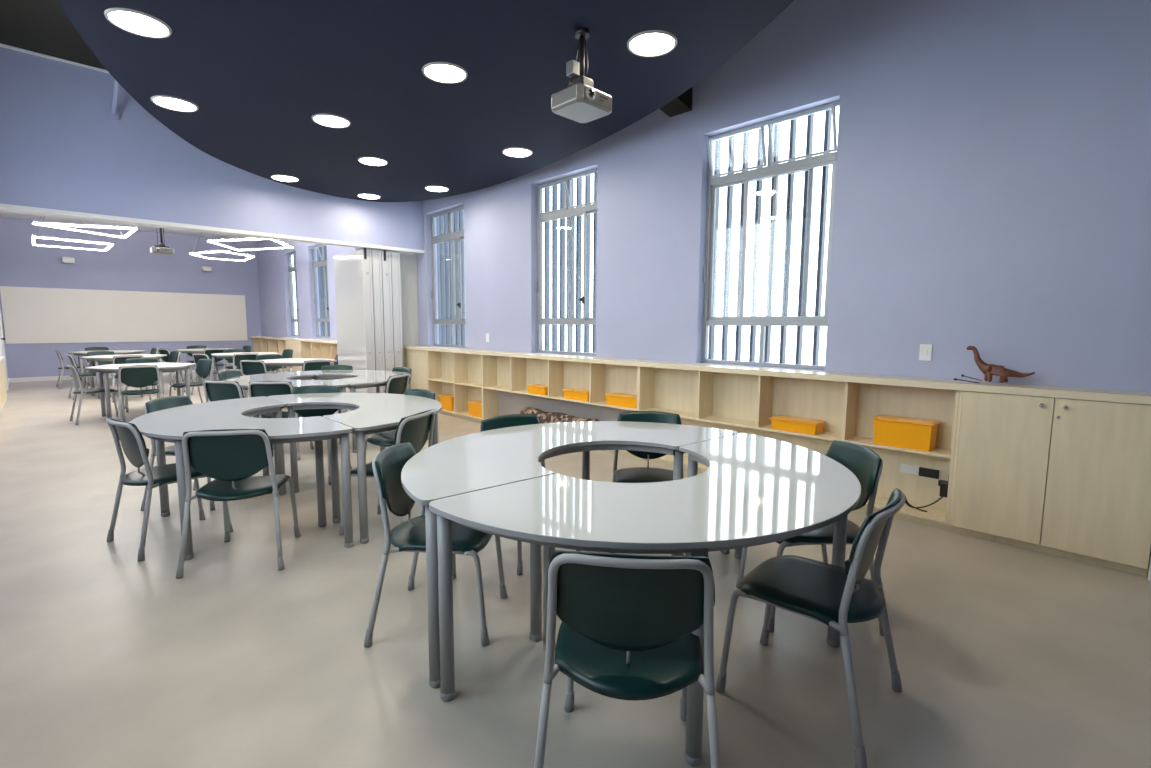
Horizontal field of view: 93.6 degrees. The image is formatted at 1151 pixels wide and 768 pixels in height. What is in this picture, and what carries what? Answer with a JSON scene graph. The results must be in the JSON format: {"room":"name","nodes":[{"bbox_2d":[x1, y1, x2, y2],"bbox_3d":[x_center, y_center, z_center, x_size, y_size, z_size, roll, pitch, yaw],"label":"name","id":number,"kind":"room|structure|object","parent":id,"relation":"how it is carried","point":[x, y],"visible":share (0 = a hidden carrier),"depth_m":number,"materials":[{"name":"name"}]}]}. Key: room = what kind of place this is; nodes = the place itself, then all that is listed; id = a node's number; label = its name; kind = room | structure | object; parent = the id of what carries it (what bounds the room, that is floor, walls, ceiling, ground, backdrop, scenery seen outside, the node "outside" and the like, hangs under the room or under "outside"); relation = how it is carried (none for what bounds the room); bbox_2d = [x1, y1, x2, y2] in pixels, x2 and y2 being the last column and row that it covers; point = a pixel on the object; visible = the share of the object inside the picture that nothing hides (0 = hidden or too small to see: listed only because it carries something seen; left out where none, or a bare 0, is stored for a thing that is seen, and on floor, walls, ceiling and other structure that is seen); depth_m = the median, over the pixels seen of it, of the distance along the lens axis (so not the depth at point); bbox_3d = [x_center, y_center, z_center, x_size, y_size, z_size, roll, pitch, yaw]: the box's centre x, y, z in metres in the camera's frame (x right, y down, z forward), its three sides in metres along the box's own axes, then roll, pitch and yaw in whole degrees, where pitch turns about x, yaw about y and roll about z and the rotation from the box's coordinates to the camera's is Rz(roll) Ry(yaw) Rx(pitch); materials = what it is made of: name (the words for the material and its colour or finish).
{"room":"classroom","nodes":[
{"label":"classroom","id":0,"kind":"room"},
{"bbox_2d":[0,0,105,69],"bbox_3d":[-0.321,-3.155,2.769,5.800,0.100,11.900,-6,9,-44],"label":"ceiling","id":1,"kind":"structure","parent":0,"point":[38,26],"depth_m":5.19,"materials":[{"name":"black paint"}]},
{"bbox_3d":[-1.363,-2.682,2.855,0.020,0.870,0.020,-6,9,-44],"label":"hanging rod","id":2,"kind":"object","parent":1,"relation":"hanging from","visible":0},
{"bbox_2d":[57,0,793,201],"bbox_3d":[-1.378,-2.345,4.333,4.198,0.120,7.610,-6,9,-44],"label":"ceiling panel","id":3,"kind":"object","parent":2,"relation":"hanging from","point":[257,73],"visible":0.97,"depth_m":3.87,"materials":[{"name":"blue paint"}]},
{"bbox_2d":[104,8,171,37],"bbox_3d":[-2.630,-2.169,3.256,0.320,0.012,0.320,-6,9,-44],"label":"recessed light","id":4,"kind":"object","parent":3,"relation":"attached to","point":[129,20],"visible":1,"depth_m":3.24,"materials":[{"name":"grey"}]},
{"bbox_2d":[150,95,198,111],"bbox_3d":[-3.296,-2.302,4.447,0.320,0.012,0.320,-6,9,-44],"label":"recessed light","id":5,"kind":"object","parent":3,"relation":"attached to","point":[168,102],"visible":1,"depth_m":4.43,"materials":[{"name":"grey"}]},
{"bbox_2d":[154,98,195,110],"bbox_3d":[-3.296,-2.305,4.447,0.275,0.005,0.275,-1,6,-13],"label":"diffuser","id":6,"kind":"object","parent":5,"relation":"attached to","point":[176,104],"depth_m":4.45,"materials":[{"name":"white plastic"}]},
{"bbox_2d":[311,114,350,127],"bbox_3d":[-2.167,-2.334,4.798,0.320,0.012,0.320,-6,9,-44],"label":"recessed light","id":7,"kind":"object","parent":3,"relation":"attached to","point":[328,120],"visible":1,"depth_m":4.78,"materials":[{"name":"grey plastic"}]},
{"bbox_2d":[314,116,347,126],"bbox_3d":[-2.167,-2.337,4.798,0.275,0.005,0.275,-5,8,-40],"label":"diffuser","id":8,"kind":"object","parent":7,"relation":"attached to","point":[328,121],"depth_m":4.80,"materials":[{"name":"white plastic"}]},
{"bbox_2d":[357,157,387,165],"bbox_3d":[-2.243,-2.463,5.982,0.320,0.012,0.320,-6,9,-44],"label":"recessed light","id":9,"kind":"object","parent":3,"relation":"attached to","point":[373,161],"visible":1,"depth_m":5.98,"materials":[{"name":"grey plastic"}]},
{"bbox_2d":[422,62,467,83],"bbox_3d":[-0.935,-2.226,3.872,0.320,0.012,0.320,-6,9,-44],"label":"recessed light","id":10,"kind":"object","parent":3,"relation":"attached to","point":[442,72],"visible":1,"depth_m":3.86,"materials":[{"name":"grey plastic"}]},
{"bbox_2d":[425,65,464,81],"bbox_3d":[-0.935,-2.229,3.872,0.275,0.005,0.275,-1,6,-13],"label":"diffuser","id":11,"kind":"object","parent":10,"relation":"attached to","point":[438,73],"depth_m":3.87,"materials":[{"name":"white plastic"}]},
{"bbox_2d":[502,147,532,157],"bbox_3d":[-0.606,-2.416,5.641,0.320,0.012,0.320,-6,9,-44],"label":"recessed light","id":12,"kind":"object","parent":3,"relation":"attached to","point":[518,152],"visible":1,"depth_m":5.64,"materials":[{"name":"grey plastic"}]},
{"bbox_2d":[504,149,530,156],"bbox_3d":[-0.606,-2.419,5.641,0.275,0.005,0.275,-1,6,-13],"label":"diffuser","id":13,"kind":"object","parent":12,"relation":"attached to","point":[508,152],"depth_m":5.64,"materials":[{"name":"white plastic"}]},
{"bbox_2d":[551,27,611,122],"bbox_3d":[0.047,-1.927,3.337,0.310,0.480,0.298,-6,9,-44],"label":"projector","id":14,"kind":"object","parent":3,"relation":"hanging from","point":[580,102],"visible":1,"depth_m":3.30,"materials":[{"name":"grey plastic"}]},
{"bbox_2d":[627,30,676,56],"bbox_3d":[0.490,-2.172,3.457,0.320,0.012,0.320,-6,9,-44],"label":"recessed light","id":15,"kind":"object","parent":3,"relation":"attached to","point":[651,43],"visible":1,"depth_m":3.44,"materials":[{"name":"grey plastic"}]},
{"bbox_2d":[0,211,259,241],"bbox_3d":[-7.870,-3.577,10.496,5.800,0.100,9.700,-6,9,-44],"label":"ceiling","id":16,"kind":"structure","parent":0,"point":[2,214],"depth_m":12.90,"materials":[{"name":"white paint"}]},
{"bbox_2d":[32,216,112,250],"bbox_3d":[-8.961,-2.956,9.585,1.035,0.950,1.344,-6,9,-44],"label":"pendant light","id":17,"kind":"object","parent":16,"relation":"hanging from","point":[109,244],"visible":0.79,"depth_m":9.59,"materials":[{"name":"white"}]},
{"bbox_2d":[32,216,136,237],"bbox_3d":[-7.323,-2.776,8.016,1.106,0.950,1.265,-6,9,-44],"label":"pendant light","id":18,"kind":"object","parent":16,"relation":"hanging from","point":[55,225],"visible":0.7,"depth_m":7.93,"materials":[{"name":"white"}]},
{"bbox_2d":[150,227,174,255],"bbox_3d":[-5.956,-2.540,7.729,0.264,1.340,0.253,-6,9,-44],"label":"projector","id":19,"kind":"object","parent":16,"relation":"hanging from","point":[157,249],"visible":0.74,"depth_m":7.76,"materials":[{"name":"grey plastic"}]},
{"bbox_2d":[190,233,254,260],"bbox_3d":[-7.253,-3.108,11.074,1.079,0.950,1.572,-6,9,-44],"label":"pendant light","id":20,"kind":"object","parent":16,"relation":"hanging from","point":[221,250],"visible":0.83,"depth_m":11.07,"materials":[{"name":"white"}]},
{"bbox_2d":[208,233,292,250],"bbox_3d":[-5.704,-2.929,9.517,1.804,0.950,1.045,2,6,16],"label":"pendant light","id":21,"kind":"object","parent":16,"relation":"hanging from","point":[216,241],"visible":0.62,"depth_m":9.50,"materials":[{"name":"white"}]},
{"bbox_2d":[0,217,260,377],"bbox_3d":[-11.129,-2.067,14.007,5.200,3.700,0.200,-6,9,-44],"label":"wall","id":22,"kind":"structure","parent":0,"point":[129,264],"depth_m":13.44,"materials":[{"name":"purple paint"}]},
{"bbox_2d":[0,286,247,343],"bbox_3d":[-11.177,-1.724,13.839,4.810,1.285,0.025,-6,9,-44],"label":"whiteboard","id":23,"kind":"object","parent":22,"relation":"attached to","point":[30,314],"visible":1,"depth_m":13.53,"materials":[{"name":"white"}]},
{"bbox_2d":[10,369,240,382],"bbox_3d":[-11.063,-0.268,14.123,5.200,0.100,0.020,-6,9,-44],"label":"baseboard","id":24,"kind":"structure","parent":22,"relation":"attached to","point":[47,378],"depth_m":12.79,"materials":[{"name":"white paint"}]},
{"bbox_2d":[0,47,423,249],"bbox_3d":[-4.403,-2.777,7.010,5.200,1.555,0.230,-6,9,-44],"label":"wall header","id":25,"kind":"structure","parent":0,"point":[61,148],"depth_m":6.16,"materials":[{"name":"purple paint"}]},
{"bbox_2d":[0,43,109,73],"bbox_3d":[-4.322,-3.548,6.846,5.199,0.023,0.050,-6,9,-44],"label":"trim","id":26,"kind":"structure","parent":25,"relation":"attached to","point":[1,45],"depth_m":5.67,"materials":[{"name":"white paint"}]},
{"bbox_2d":[109,79,118,119],"bbox_3d":[-4.974,-3.208,5.841,0.566,0.527,0.082,6,9,43],"label":"strut","id":27,"kind":"object","parent":25,"relation":"attached to","point":[113,113],"visible":0.76,"depth_m":5.96,"materials":[{"name":"purple paint"}]},
{"bbox_2d":[0,203,424,253],"bbox_3d":[-4.403,-1.982,7.091,5.199,0.045,0.245,-6,9,-44],"label":"trim","id":28,"kind":"structure","parent":25,"relation":"attached to","point":[3,207],"depth_m":6.64,"materials":[{"name":"white paint"}]},
{"bbox_2d":[0,374,1150,767],"bbox_3d":[-3.735,0.685,6.677,5.800,0.100,21.600,-6,9,-44],"label":"floor","id":29,"kind":"structure","parent":0,"point":[1007,656],"depth_m":2.28,"materials":[{"name":"beige plastic"}]},
{"bbox_2d":[0,356,6,412],"bbox_3d":[-9.101,0.015,8.501,0.110,0.775,3.040,-6,9,-44],"label":"base cabinet","id":30,"kind":"object","parent":29,"relation":"on","point":[3,391],"visible":1,"depth_m":8.98,"materials":[{"name":"brown wood"}]},
{"bbox_2d":[67,364,122,424],"bbox_3d":[-6.719,0.115,7.562,0.541,0.810,0.533,6,8,40],"label":"chair","id":31,"kind":"object","parent":29,"relation":"on","point":[76,376],"visible":0.93,"depth_m":7.42,"materials":[{"name":"grey paint"}]},
{"bbox_2d":[87,351,121,394],"bbox_3d":[-9.285,-0.232,10.613,0.541,0.810,0.533,-5,8,-42],"label":"chair","id":32,"kind":"object","parent":29,"relation":"on","point":[93,353],"visible":0.35,"depth_m":10.69,"materials":[{"name":"grey paint"}]},
{"bbox_2d":[68,350,145,387],"bbox_3d":[-10.225,-0.343,11.857,1.291,0.746,1.203,-6,9,-44],"label":"table","id":33,"kind":"object","parent":29,"relation":"on","point":[117,352],"visible":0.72,"depth_m":11.56,"materials":[{"name":"grey laminate"}]},
{"bbox_2d":[79,354,166,398],"bbox_3d":[-8.547,-0.163,10.292,1.203,0.746,1.291,6,8,40],"label":"table","id":34,"kind":"object","parent":29,"relation":"on","point":[96,358],"visible":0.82,"depth_m":10.12,"materials":[{"name":"grey laminate"}]},
{"bbox_2d":[112,355,151,401],"bbox_3d":[-7.988,-0.119,9.650,0.533,0.810,0.541,6,9,43],"label":"chair","id":35,"kind":"object","parent":29,"relation":"on","point":[116,359],"visible":0.26,"depth_m":9.42,"materials":[{"name":"grey paint"}]},
{"bbox_2d":[118,365,162,420],"bbox_3d":[-6.013,0.130,7.469,0.541,0.810,0.533,-5,8,-39],"label":"chair","id":36,"kind":"object","parent":29,"relation":"on","point":[138,376],"visible":0.91,"depth_m":7.30,"materials":[{"name":"grey paint"}]},
{"bbox_2d":[85,362,195,417],"bbox_3d":[-6.382,0.097,8.018,1.203,0.746,1.291,6,9,43],"label":"table","id":37,"kind":"object","parent":29,"relation":"on","point":[102,370],"visible":0.84,"depth_m":7.89,"materials":[{"name":"grey laminate"}]},
{"bbox_2d":[124,358,163,411],"bbox_3d":[-6.884,0.002,8.597,0.541,0.810,0.533,-4,8,-36],"label":"chair","id":38,"kind":"object","parent":29,"relation":"on","point":[133,360],"visible":0.33,"depth_m":8.67,"materials":[{"name":"grey paint"}]},
{"bbox_2d":[106,417,232,560],"bbox_3d":[-2.593,0.588,3.442,0.541,0.810,0.533,4,7,33],"label":"chair","id":39,"kind":"object","parent":29,"relation":"on","point":[133,444],"visible":0.88,"depth_m":3.26,"materials":[{"name":"grey paint"}]},
{"bbox_2d":[140,396,215,510],"bbox_3d":[-2.915,0.506,4.171,0.533,0.810,0.541,1,6,4],"label":"chair","id":40,"kind":"object","parent":29,"relation":"on","point":[162,403],"visible":0.25,"depth_m":4.02,"materials":[{"name":"grey paint"}]},
{"bbox_2d":[169,359,212,402],"bbox_3d":[-5.987,0.024,8.439,0.541,0.810,0.533,4,7,30],"label":"chair","id":41,"kind":"object","parent":29,"relation":"on","point":[204,366],"visible":0.8,"depth_m":8.54,"materials":[{"name":"grey paint"}]},
{"bbox_2d":[203,380,258,416],"bbox_3d":[-3.535,0.338,5.688,0.541,0.810,0.533,2,6,11],"label":"chair","id":42,"kind":"object","parent":29,"relation":"on","point":[215,390],"visible":0.44,"depth_m":5.45,"materials":[{"name":"grey paint"}]},
{"bbox_2d":[176,429,300,578],"bbox_3d":[-1.952,0.620,3.183,0.541,0.810,0.533,-1,6,-12],"label":"chair","id":43,"kind":"object","parent":29,"relation":"on","point":[231,457],"visible":1,"depth_m":2.98,"materials":[{"name":"grey paint"}]},
{"bbox_2d":[129,396,353,559],"bbox_3d":[-2.377,0.592,3.687,0.991,0.746,1.986,-5,9,-43],"label":"table","id":44,"kind":"object","parent":29,"relation":"on","point":[166,425],"visible":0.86,"depth_m":3.43,"materials":[{"name":"white laminate"}]},
{"bbox_2d":[211,352,279,379],"bbox_3d":[-6.873,-0.262,11.293,1.203,0.746,1.291,3,7,23],"label":"table","id":45,"kind":"object","parent":29,"relation":"on","point":[218,355],"visible":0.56,"depth_m":10.98,"materials":[{"name":"grey laminate"}]},
{"bbox_2d":[233,353,257,373],"bbox_3d":[-6.422,-0.207,10.546,0.541,0.810,0.533,-4,8,-34],"label":"chair","id":46,"kind":"object","parent":29,"relation":"on","point":[242,356],"visible":0.32,"depth_m":10.30,"materials":[{"name":"grey paint"}]},
{"bbox_2d":[240,360,267,375],"bbox_3d":[-5.044,0.000,8.717,0.541,0.810,0.533,1,6,8],"label":"chair","id":47,"kind":"object","parent":29,"relation":"on","point":[248,367],"visible":0.43,"depth_m":8.49,"materials":[{"name":"grey paint"}]},
{"bbox_2d":[252,338,286,372],"bbox_3d":[-8.179,-0.744,14.645,0.250,0.967,3.030,-6,9,-44],"label":"shelf unit","id":48,"kind":"object","parent":29,"relation":"on","point":[259,344],"visible":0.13,"depth_m":14.67,"materials":[{"name":"brown wood"}]},
{"bbox_2d":[248,381,313,459],"bbox_3d":[-3.079,0.345,5.651,0.541,0.810,0.533,0,6,-6],"label":"chair","id":49,"kind":"object","parent":29,"relation":"on","point":[255,388],"visible":0.44,"depth_m":5.42,"materials":[{"name":"grey paint"}]},
{"bbox_2d":[225,371,347,417],"bbox_3d":[-3.394,0.317,6.159,0.996,0.746,1.996,-5,8,-39],"label":"table","id":50,"kind":"object","parent":29,"relation":"on","point":[297,378],"visible":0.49,"depth_m":6.07,"materials":[{"name":"white laminate"}]},
{"bbox_2d":[261,358,336,371],"bbox_3d":[-4.810,-0.037,9.336,1.203,0.746,1.291,3,7,21],"label":"table","id":51,"kind":"object","parent":29,"relation":"on","point":[288,362],"visible":0.44,"depth_m":8.99,"materials":[{"name":"grey laminate"}]},
{"bbox_2d":[285,340,337,379],"bbox_3d":[-5.958,-0.484,12.372,0.268,0.967,3.347,-6,9,-44],"label":"shelf unit","id":52,"kind":"object","parent":29,"relation":"on","point":[302,349],"visible":0.22,"depth_m":12.59,"materials":[{"name":"brown wood"}]},
{"bbox_2d":[250,336,336,343],"bbox_3d":[-7.029,-1.112,13.412,0.289,0.044,6.470,-6,9,-44],"label":"countertop","id":53,"kind":"structure","parent":52,"relation":"on","point":[264,337],"depth_m":12.81,"materials":[{"name":"brown wood"}]},
{"bbox_2d":[302,360,331,378],"bbox_3d":[-4.216,0.003,8.729,0.541,0.810,0.533,-5,8,-42],"label":"chair","id":54,"kind":"object","parent":29,"relation":"on","point":[312,365],"visible":0.25,"depth_m":8.50,"materials":[{"name":"grey paint"}]},
{"bbox_2d":[292,385,351,484],"bbox_3d":[-2.352,0.440,4.815,0.541,0.810,0.533,-1,6,-10],"label":"chair","id":55,"kind":"object","parent":29,"relation":"on","point":[311,388],"visible":0.23,"depth_m":4.97,"materials":[{"name":"grey paint"}]},
{"bbox_2d":[268,393,441,543],"bbox_3d":[-1.651,0.522,4.369,0.991,0.746,1.986,-5,9,-43],"label":"table","id":56,"kind":"object","parent":29,"relation":"on","point":[372,413],"visible":0.73,"depth_m":4.00,"materials":[{"name":"white laminate"}]},
{"bbox_2d":[334,248,375,392],"bbox_3d":[-3.591,-0.868,8.784,0.143,2.515,1.154,-6,9,-44],"label":"partition panel","id":57,"kind":"object","parent":29,"relation":"on","point":[352,270],"visible":0.66,"depth_m":8.54,"materials":[{"name":"grey"}]},
{"bbox_2d":[304,370,410,452],"bbox_3d":[-2.618,0.253,6.792,0.996,0.746,1.996,-5,8,-39],"label":"table","id":58,"kind":"object","parent":29,"relation":"on","point":[355,379],"visible":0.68,"depth_m":6.64,"materials":[{"name":"white laminate"}]},
{"bbox_2d":[371,250,384,392],"bbox_3d":[-3.482,-0.872,8.893,0.143,2.500,1.150,-6,9,-44],"label":"partition panel","id":59,"kind":"object","parent":29,"relation":"on","point":[376,255],"visible":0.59,"depth_m":8.45,"materials":[{"name":"grey"}]},
{"bbox_2d":[339,409,435,535],"bbox_3d":[-1.236,0.575,3.634,0.533,0.810,0.541,2,6,15],"label":"chair","id":60,"kind":"object","parent":29,"relation":"on","point":[415,428],"visible":0.57,"depth_m":3.52,"materials":[{"name":"grey paint"}]},
{"bbox_2d":[381,250,393,386],"bbox_3d":[-3.369,-0.890,8.999,0.143,2.515,1.154,-6,9,-44],"label":"partition panel","id":61,"kind":"object","parent":29,"relation":"on","point":[385,255],"visible":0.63,"depth_m":8.56,"materials":[{"name":"grey"}]},
{"bbox_2d":[375,374,408,433],"bbox_3d":[-2.227,0.282,6.271,0.533,0.810,0.541,2,6,14],"label":"chair","id":62,"kind":"object","parent":29,"relation":"on","point":[397,384],"visible":0.44,"depth_m":6.15,"materials":[{"name":"grey paint"}]},
{"bbox_2d":[391,252,402,366],"bbox_3d":[-3.260,-0.894,9.109,0.143,2.500,1.150,-6,9,-44],"label":"partition panel","id":63,"kind":"object","parent":29,"relation":"on","point":[395,256],"visible":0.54,"depth_m":8.66,"materials":[{"name":"grey"}]},
{"bbox_2d":[365,389,435,451],"bbox_3d":[-1.486,0.468,4.600,0.541,0.810,0.533,5,8,37],"label":"chair","id":64,"kind":"object","parent":29,"relation":"on","point":[386,439],"visible":0.23,"depth_m":4.57,"materials":[{"name":"grey paint"}]},
{"bbox_2d":[364,442,506,647],"bbox_3d":[-0.624,0.700,2.513,0.533,0.810,0.541,1,6,4],"label":"chair","id":65,"kind":"object","parent":29,"relation":"on","point":[409,535],"visible":0.76,"depth_m":2.38,"materials":[{"name":"grey paint"}]},
{"bbox_2d":[406,349,482,422],"bbox_3d":[-1.960,-0.019,8.316,0.251,0.967,2.180,-6,9,-44],"label":"shelf unit","id":66,"kind":"object","parent":29,"relation":"on","point":[459,375],"visible":0.59,"depth_m":8.39,"materials":[{"name":"brown wood"}]},
{"bbox_2d":[439,394,453,410],"bbox_3d":[-1.921,0.283,8.280,0.185,0.224,0.370,-6,9,-44],"label":"storage bin","id":67,"kind":"object","parent":66,"relation":"on","point":[447,400],"visible":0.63,"depth_m":8.20,"materials":[{"name":"orange plastic"}]},
{"bbox_2d":[467,400,481,417],"bbox_3d":[-1.366,0.358,7.716,0.185,0.204,0.380,-6,9,-44],"label":"storage bin","id":68,"kind":"object","parent":66,"relation":"on","point":[474,407],"visible":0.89,"depth_m":7.67,"materials":[{"name":"orange plastic"}]},
{"bbox_2d":[480,414,581,574],"bbox_3d":[-0.289,0.619,3.276,0.541,0.810,0.533,-4,8,-36],"label":"chair","id":69,"kind":"object","parent":29,"relation":"on","point":[503,421],"visible":0.19,"depth_m":3.38,"materials":[{"name":"grey paint"}]},
{"bbox_2d":[482,355,639,459],"bbox_3d":[-0.236,0.182,6.564,0.250,0.967,2.752,-6,9,-44],"label":"shelf unit","id":70,"kind":"object","parent":29,"relation":"on","point":[505,380],"visible":0.48,"depth_m":6.59,"materials":[{"name":"brown wood"}]},
{"bbox_2d":[519,407,598,423],"bbox_3d":[-0.206,0.470,6.534,0.178,0.257,1.500,-6,9,-44],"label":"bolster cushion","id":71,"kind":"object","parent":70,"relation":"on","point":[543,416],"visible":0.4,"depth_m":6.53,"materials":[{"name":"fabric"}]},
{"bbox_2d":[562,388,588,401],"bbox_3d":[0.055,0.123,6.230,0.185,0.109,0.420,-6,9,-44],"label":"storage bin","id":72,"kind":"object","parent":70,"relation":"on","point":[571,393],"visible":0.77,"depth_m":6.18,"materials":[{"name":"orange plastic"}]},
{"bbox_2d":[605,392,636,408],"bbox_3d":[0.533,0.174,5.743,0.185,0.119,0.450,-6,9,-44],"label":"storage bin","id":73,"kind":"object","parent":70,"relation":"on","point":[616,399],"visible":0.78,"depth_m":5.68,"materials":[{"name":"orange plastic"}]},
{"bbox_2d":[401,421,737,687],"bbox_3d":[-0.104,0.681,2.993,2.006,0.746,1.001,-5,8,-40],"label":"table","id":74,"kind":"object","parent":29,"relation":"on","point":[482,460],"visible":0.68,"depth_m":2.63,"materials":[{"name":"white laminate"}]},
{"bbox_2d":[534,550,720,767],"bbox_3d":[0.159,0.800,1.634,0.541,0.810,0.533,1,6,6],"label":"chair","id":75,"kind":"object","parent":29,"relation":"on","point":[627,625],"visible":0.99,"depth_m":1.43,"materials":[{"name":"teal plastic"}]},
{"bbox_2d":[429,433,860,765],"bbox_3d":[0.549,0.768,2.228,2.006,0.746,1.001,-5,8,-40],"label":"table","id":76,"kind":"object","parent":29,"relation":"on","point":[754,490],"visible":0.91,"depth_m":1.92,"materials":[{"name":"white laminate"}]},
{"bbox_2d":[612,411,683,555],"bbox_3d":[0.458,0.608,3.418,0.541,0.810,0.533,1,6,8],"label":"chair","id":77,"kind":"object","parent":29,"relation":"on","point":[647,474],"visible":0.42,"depth_m":3.56,"materials":[{"name":"grey paint"}]},
{"bbox_2d":[638,367,959,530],"bbox_3d":[1.663,0.403,4.631,0.250,0.967,2.685,-6,9,-44],"label":"shelf unit","id":78,"kind":"object","parent":29,"relation":"on","point":[740,403],"visible":0.45,"depth_m":4.37,"materials":[{"name":"beige wood"}]},
{"bbox_2d":[770,415,825,434],"bbox_3d":[1.821,0.334,4.438,0.190,0.099,0.390,-6,9,-44],"label":"storage bin","id":79,"kind":"object","parent":78,"relation":"on","point":[780,422],"visible":1,"depth_m":4.37,"materials":[{"name":"orange plastic"}]},
{"bbox_2d":[872,414,940,451],"bbox_3d":[2.368,0.347,3.883,0.200,0.199,0.385,-6,9,-44],"label":"storage bin","id":80,"kind":"object","parent":78,"relation":"on","point":[889,430],"visible":1,"depth_m":3.81,"materials":[{"name":"orange plastic"}]},
{"bbox_2d":[900,464,938,478],"bbox_3d":[2.508,0.636,3.941,0.012,0.067,0.245,-6,9,-44],"label":"power socket","id":81,"kind":"object","parent":78,"relation":"attached to","point":[910,469],"visible":1,"depth_m":3.93,"materials":[{"name":"white paint"}]},
{"bbox_2d":[900,476,948,511],"bbox_3d":[2.478,0.760,3.829,0.326,0.279,0.098,4,7,33],"label":"power cable","id":82,"kind":"object","parent":78,"relation":"on","point":[943,484],"visible":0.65,"depth_m":3.77,"materials":[{"name":"black plastic"}]},
{"bbox_2d":[736,440,883,636],"bbox_3d":[1.127,0.699,2.623,0.533,0.810,0.541,0,6,-2],"label":"chair","id":83,"kind":"object","parent":29,"relation":"on","point":[863,462],"visible":0.48,"depth_m":2.46,"materials":[{"name":"grey paint"}]},
{"bbox_2d":[715,488,905,767],"bbox_3d":[0.875,0.765,1.995,0.533,0.810,0.541,6,8,41],"label":"chair","id":84,"kind":"object","parent":29,"relation":"on","point":[834,596],"visible":1,"depth_m":1.90,"materials":[{"name":"grey paint"}]},
{"bbox_2d":[949,391,1150,576],"bbox_3d":[2.910,0.552,3.333,0.293,0.967,0.926,-6,9,-44],"label":"base cabinet","id":85,"kind":"object","parent":29,"relation":"on","point":[1061,477],"visible":0.99,"depth_m":3.21,"materials":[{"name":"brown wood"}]},
{"bbox_2d":[404,346,1150,404],"bbox_3d":[0.267,-0.262,5.990,0.289,0.044,8.585,-6,9,-44],"label":"countertop","id":86,"kind":"structure","parent":85,"relation":"on","point":[1135,397],"depth_m":3.98,"materials":[{"name":"brown wood"}]},
{"bbox_2d":[966,346,1034,382],"bbox_3d":[2.724,-0.126,3.472,0.084,0.231,0.362,-6,9,-44],"label":"dinosaur","id":87,"kind":"object","parent":86,"relation":"on","point":[988,370],"visible":1,"depth_m":3.47,"materials":[{"name":"brown plastic"}]},
{"bbox_2d":[256,0,1150,507],"bbox_3d":[-1.798,-1.624,8.317,0.220,4.160,21.000,-6,9,-44],"label":"wall","id":88,"kind":"structure","parent":0,"point":[990,158],"depth_m":3.87,"materials":[{"name":"purple paint"}]},
{"bbox_2d":[288,252,299,335],"bbox_3d":[-7.113,-2.276,13.745,0.086,2.120,0.950,-6,9,-44],"label":"window","id":89,"kind":"structure","parent":88,"relation":"in","point":[290,269],"depth_m":13.92,"materials":[{"name":"silver metal"}]},
{"bbox_2d":[309,244,329,337],"bbox_3d":[-5.789,-2.117,12.356,0.146,2.120,1.160,-6,9,-44],"label":"window","id":90,"kind":"structure","parent":88,"relation":"in","point":[322,262],"depth_m":12.45,"materials":[{"name":"silver metal"}]},
{"bbox_2d":[400,253,418,366],"bbox_3d":[-2.808,-0.890,9.053,0.343,2.530,0.100,-6,9,-44],"label":"trim","id":91,"kind":"structure","parent":88,"relation":"attached to","point":[408,262],"depth_m":8.98,"materials":[{"name":"grey"}]},
{"bbox_2d":[431,205,465,347],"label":"window","id":92,"kind":"structure","parent":88,"relation":"in","point":[452,236],"depth_m":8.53,"materials":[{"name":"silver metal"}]},
{"bbox_2d":[536,168,597,355],"bbox_3d":[-0.109,-1.430,6.580,0.146,2.141,1.160,-6,9,-44],"label":"window","id":93,"kind":"structure","parent":88,"relation":"in","point":[569,211],"depth_m":6.62,"materials":[{"name":"silver metal"}]},
{"bbox_2d":[659,87,692,116],"bbox_3d":[0.193,-2.849,4.429,2.199,0.660,0.350,-6,9,-44],"label":"roof beam","id":94,"kind":"structure","parent":88,"relation":"attached to","point":[682,103],"depth_m":5.07,"materials":[{"name":"black"}]},
{"bbox_2d":[702,100,839,369],"bbox_3d":[1.665,-1.223,4.775,0.146,2.141,1.220,-6,9,-44],"label":"window","id":95,"kind":"structure","parent":88,"relation":"in","point":[771,170],"depth_m":4.76,"materials":[{"name":"silver metal"}]},
{"bbox_2d":[919,344,932,360],"bbox_3d":[2.516,-0.226,3.882,0.012,0.118,0.078,-6,9,-44],"label":"switch plate","id":96,"kind":"object","parent":88,"relation":"attached to","point":[925,353],"visible":1,"depth_m":3.88,"materials":[{"name":"white paint"}]},
{"label":"outside","id":97,"kind":"structure","parent":0,"visible":0},
{"bbox_2d":[708,109,831,364],"bbox_3d":[1.897,-1.311,4.992,0.084,3.020,2.120,-6,9,-44],"label":"screen","id":98,"kind":"object","parent":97,"point":[828,114],"visible":0.17,"depth_m":5.03,"materials":[{"name":"grey"}]},
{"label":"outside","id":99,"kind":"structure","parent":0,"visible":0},
{"bbox_2d":[544,173,597,352],"bbox_3d":[0.122,-1.518,6.797,0.084,3.020,2.060,-6,9,-44],"label":"screen","id":100,"kind":"object","parent":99,"point":[588,177],"visible":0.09,"depth_m":7.01,"materials":[{"name":"grey metal"}]},
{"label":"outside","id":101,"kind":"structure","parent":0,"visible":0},
{"bbox_2d":[319,245,329,335],"bbox_3d":[-5.558,-2.180,12.576,0.084,3.020,2.060,-6,9,-44],"label":"screen","id":102,"kind":"object","parent":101,"point":[325,247],"visible":0.02,"depth_m":13.09,"materials":[{"name":"grey metal"}]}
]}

